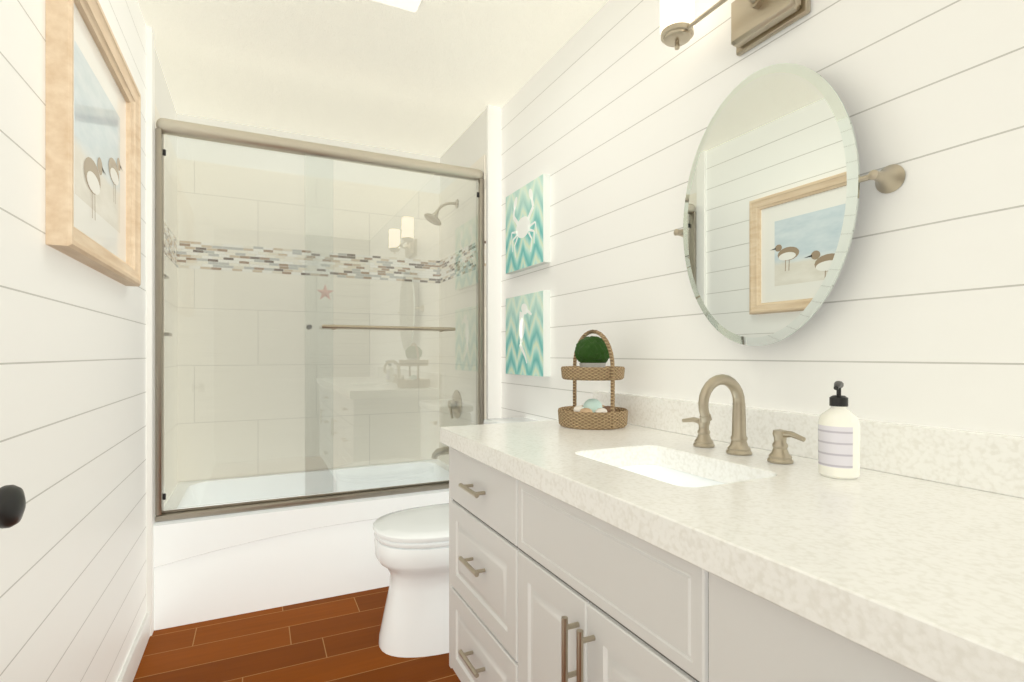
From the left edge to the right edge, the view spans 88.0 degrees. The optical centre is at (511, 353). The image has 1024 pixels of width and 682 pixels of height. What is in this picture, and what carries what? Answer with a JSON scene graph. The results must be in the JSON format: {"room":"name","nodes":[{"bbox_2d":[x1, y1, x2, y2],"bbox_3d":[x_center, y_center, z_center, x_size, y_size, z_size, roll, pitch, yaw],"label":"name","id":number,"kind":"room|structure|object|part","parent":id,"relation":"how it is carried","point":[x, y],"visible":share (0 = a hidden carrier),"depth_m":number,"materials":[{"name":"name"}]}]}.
{"room":"bathroom","nodes":[
{"label":"bathroom","id":0,"kind":"room"},
{"bbox_2d":[0,0,176,681],"bbox_3d":[-0.904,-0.087,0.858,0.126,2.360,4.470,0,0,-26],"label":"wall","id":1,"kind":"structure","parent":0,"point":[73,458],"depth_m":1.17,"materials":[{"name":"white wood"}]},
{"bbox_2d":[0,485,25,528],"bbox_3d":[-0.761,0.225,0.775,0.072,0.066,0.066,0,0,-26],"label":"door knob","id":2,"kind":"object","parent":1,"relation":"attached to","point":[12,503],"visible":1,"depth_m":0.77,"materials":[{"name":"black metal"}]},
{"bbox_2d":[46,0,140,286],"bbox_3d":[-1.083,-0.539,1.410,0.041,0.635,0.730,0,0,-26],"label":"picture frame","id":3,"kind":"object","parent":1,"relation":"attached to","point":[93,157],"visible":1,"depth_m":1.31,"materials":[{"name":"brown wood"}]},
{"bbox_2d":[74,40,120,233],"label":"art","id":4,"kind":"object","parent":3,"relation":"attached to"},
{"bbox_2d":[117,613,149,681],"bbox_3d":[-0.668,1.046,0.514,0.014,0.095,3.405,0,0,-26],"label":"baseboard","id":5,"kind":"structure","parent":1,"relation":"attached to","point":[131,664],"depth_m":1.83,"materials":[{"name":"white paint"}]},
{"bbox_2d":[146,26,154,635],"bbox_3d":[-1.417,-0.087,2.078,0.020,2.360,0.065,0,0,-26],"label":"trim","id":6,"kind":"structure","parent":1,"relation":"attached to","point":[150,279],"depth_m":2.05,"materials":[{"name":"white paint"}]},
{"bbox_2d":[155,104,160,515],"bbox_3d":[-1.599,-0.170,2.443,0.010,1.715,0.750,0,0,-26],"label":"tile","id":7,"kind":"structure","parent":1,"relation":"attached to","point":[157,115],"depth_m":2.20,"materials":[{"name":"white tile"}]},
{"bbox_2d":[133,586,460,681],"bbox_3d":[-0.168,1.143,1.212,1.760,0.100,4.470,0,0,-26],"label":"floor","id":8,"kind":"structure","parent":0,"point":[333,639],"depth_m":1.95,"materials":[{"name":"brown wood"}]},
{"bbox_2d":[154,488,448,629],"bbox_3d":[-0.942,0.882,2.740,1.424,0.422,0.779,0,0,-26],"label":"bathtub","id":9,"kind":"object","parent":8,"relation":"on","point":[206,568],"visible":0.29,"depth_m":2.27,"materials":[{"name":"white ceramic"}]},
{"bbox_2d":[155,118,483,521],"bbox_3d":[-0.785,-0.141,2.427,1.422,1.622,0.124,0,0,-26],"label":"shower door","id":10,"kind":"structure","parent":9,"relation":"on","point":[319,322],"depth_m":2.38,"materials":[{"name":"clear glass"}]},
{"bbox_3d":[-1.120,-0.132,2.300,0.655,1.530,0.006,0,0,-26],"label":"glass","id":11,"kind":"part","parent":10,"relation":"part of","materials":[{"name":"clear glass"}]},
{"bbox_3d":[-0.549,-0.132,2.546,0.830,1.530,0.006,0,0,-26],"label":"glass","id":12,"kind":"part","parent":10,"relation":"part of","materials":[{"name":"clear glass"}]},
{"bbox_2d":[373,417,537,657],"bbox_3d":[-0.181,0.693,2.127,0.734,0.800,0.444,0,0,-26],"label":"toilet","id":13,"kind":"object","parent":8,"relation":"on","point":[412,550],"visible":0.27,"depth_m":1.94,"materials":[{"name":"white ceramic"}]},
{"bbox_2d":[440,438,963,681],"bbox_3d":[0.478,0.688,0.901,0.618,0.811,2.008,0,0,-26],"label":"bathroom vanity","id":14,"kind":"object","parent":8,"relation":"on","point":[659,539],"depth_m":0.94,"materials":[{"name":"grey wood"}]},
{"bbox_2d":[440,420,1023,681],"bbox_3d":[0.485,0.258,0.902,0.605,0.049,2.044,0,0,-26],"label":"countertop","id":15,"kind":"structure","parent":14,"relation":"on","point":[931,571],"depth_m":0.71,"materials":[{"name":"white stone"}]},
{"bbox_2d":[558,330,627,429],"bbox_3d":[0.262,0.076,1.724,0.226,0.312,0.229,0,0,-26],"label":"stand","id":16,"kind":"object","parent":15,"relation":"on","point":[593,355],"visible":1,"depth_m":1.66,"materials":[{"name":"wicker"}]},
{"bbox_2d":[608,458,747,489],"bbox_3d":[0.332,0.348,1.142,0.320,0.155,0.451,0,0,-26],"label":"sink","id":17,"kind":"object","parent":15,"relation":"in","point":[676,473],"depth_m":1.29,"materials":[{"name":"white ceramic"}]},
{"bbox_2d":[680,374,811,465],"bbox_3d":[0.487,0.139,1.217,0.152,0.187,0.343,0,0,-26],"label":"faucet","id":18,"kind":"object","parent":15,"relation":"on","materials":[{"name":"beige metal"}]},
{"bbox_2d":[818,381,859,478],"bbox_3d":[0.621,0.141,1.009,0.072,0.182,0.069,0,0,-26],"label":"soap bottle","id":19,"kind":"object","parent":15,"relation":"on","point":[838,439],"visible":1,"depth_m":0.98,"materials":[{"name":"white plastic"}]},
{"bbox_2d":[177,113,439,162],"bbox_3d":[-1.111,-0.087,3.172,1.520,2.360,0.120,0,0,-26],"label":"wall","id":20,"kind":"structure","parent":0,"point":[236,126],"depth_m":3.06,"materials":[{"name":"white paint"}]},
{"bbox_2d":[137,0,607,156],"bbox_3d":[-0.168,-1.317,1.212,1.760,0.100,4.470,0,0,-26],"label":"ceiling","id":21,"kind":"structure","parent":0,"point":[435,78],"depth_m":2.29,"materials":[{"name":"white paint"}]},
{"bbox_2d":[373,0,421,11],"bbox_3d":[-0.409,-1.247,1.734,0.290,0.040,0.290,0,0,-26],"label":"recessed light","id":22,"kind":"object","parent":21,"relation":"in","point":[411,5],"visible":1,"depth_m":1.85,"materials":[{"name":"white metal"}]},
{"bbox_2d":[440,108,486,418],"bbox_3d":[-0.263,-0.087,3.081,0.070,2.360,0.780,0,0,-26],"label":"wall","id":23,"kind":"structure","parent":0,"point":[467,148],"depth_m":2.89,"materials":[{"name":"white paint"}]},
{"bbox_2d":[469,155,485,419],"bbox_3d":[-0.301,-0.170,3.068,0.010,1.715,0.750,0,0,-26],"label":"tile","id":24,"kind":"structure","parent":23,"relation":"attached to","point":[480,164],"depth_m":2.73,"materials":[{"name":"white tile"}]},
{"bbox_2d":[487,105,500,418],"bbox_3d":[-0.092,-0.087,2.719,0.076,2.360,0.020,0,0,-26],"label":"trim","id":25,"kind":"structure","parent":23,"relation":"attached to","point":[493,262],"depth_m":2.71,"materials":[{"name":"white paint"}]},
{"bbox_2d":[501,0,1023,436],"bbox_3d":[0.571,-0.087,1.567,0.120,2.360,4.470,0,0,-26],"label":"wall","id":26,"kind":"structure","parent":0,"point":[609,108],"depth_m":1.17,"materials":[{"name":"white wood"}]},
{"bbox_2d":[506,174,549,274],"bbox_3d":[0.066,-0.580,2.435,0.036,0.378,0.380,0,0,-26],"label":"canvas art","id":27,"kind":"object","parent":26,"relation":"attached to","point":[527,226],"visible":1,"depth_m":2.38,"materials":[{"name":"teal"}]},
{"bbox_2d":[506,290,549,376],"bbox_3d":[0.066,-0.087,2.435,0.036,0.370,0.380,0,0,-26],"label":"canvas art","id":28,"kind":"object","parent":26,"relation":"attached to","point":[527,334],"visible":1,"depth_m":2.38,"materials":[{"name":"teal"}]},
{"bbox_2d":[660,0,810,55],"bbox_3d":[0.569,-0.901,1.259,0.150,0.257,0.520,0,0,-26],"label":"light","id":29,"kind":"object","parent":26,"relation":"attached to","point":[754,23],"visible":1,"depth_m":1.32,"materials":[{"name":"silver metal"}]},
{"bbox_2d":[674,63,905,345],"bbox_3d":[0.608,-0.347,1.280,0.062,0.656,0.592,0,0,-26],"label":"oval mirror","id":30,"kind":"object","parent":26,"relation":"attached to","point":[766,232],"visible":1,"depth_m":1.22,"materials":[{"name":"white mirror"}]},
{"bbox_2d":[593,391,1023,497],"bbox_3d":[0.748,0.184,1.029,0.021,0.097,2.044,0,0,-26],"label":"backsplash","id":31,"kind":"structure","parent":26,"relation":"attached to","point":[978,460],"depth_m":0.99,"materials":[{"name":"white stone"}]}
]}

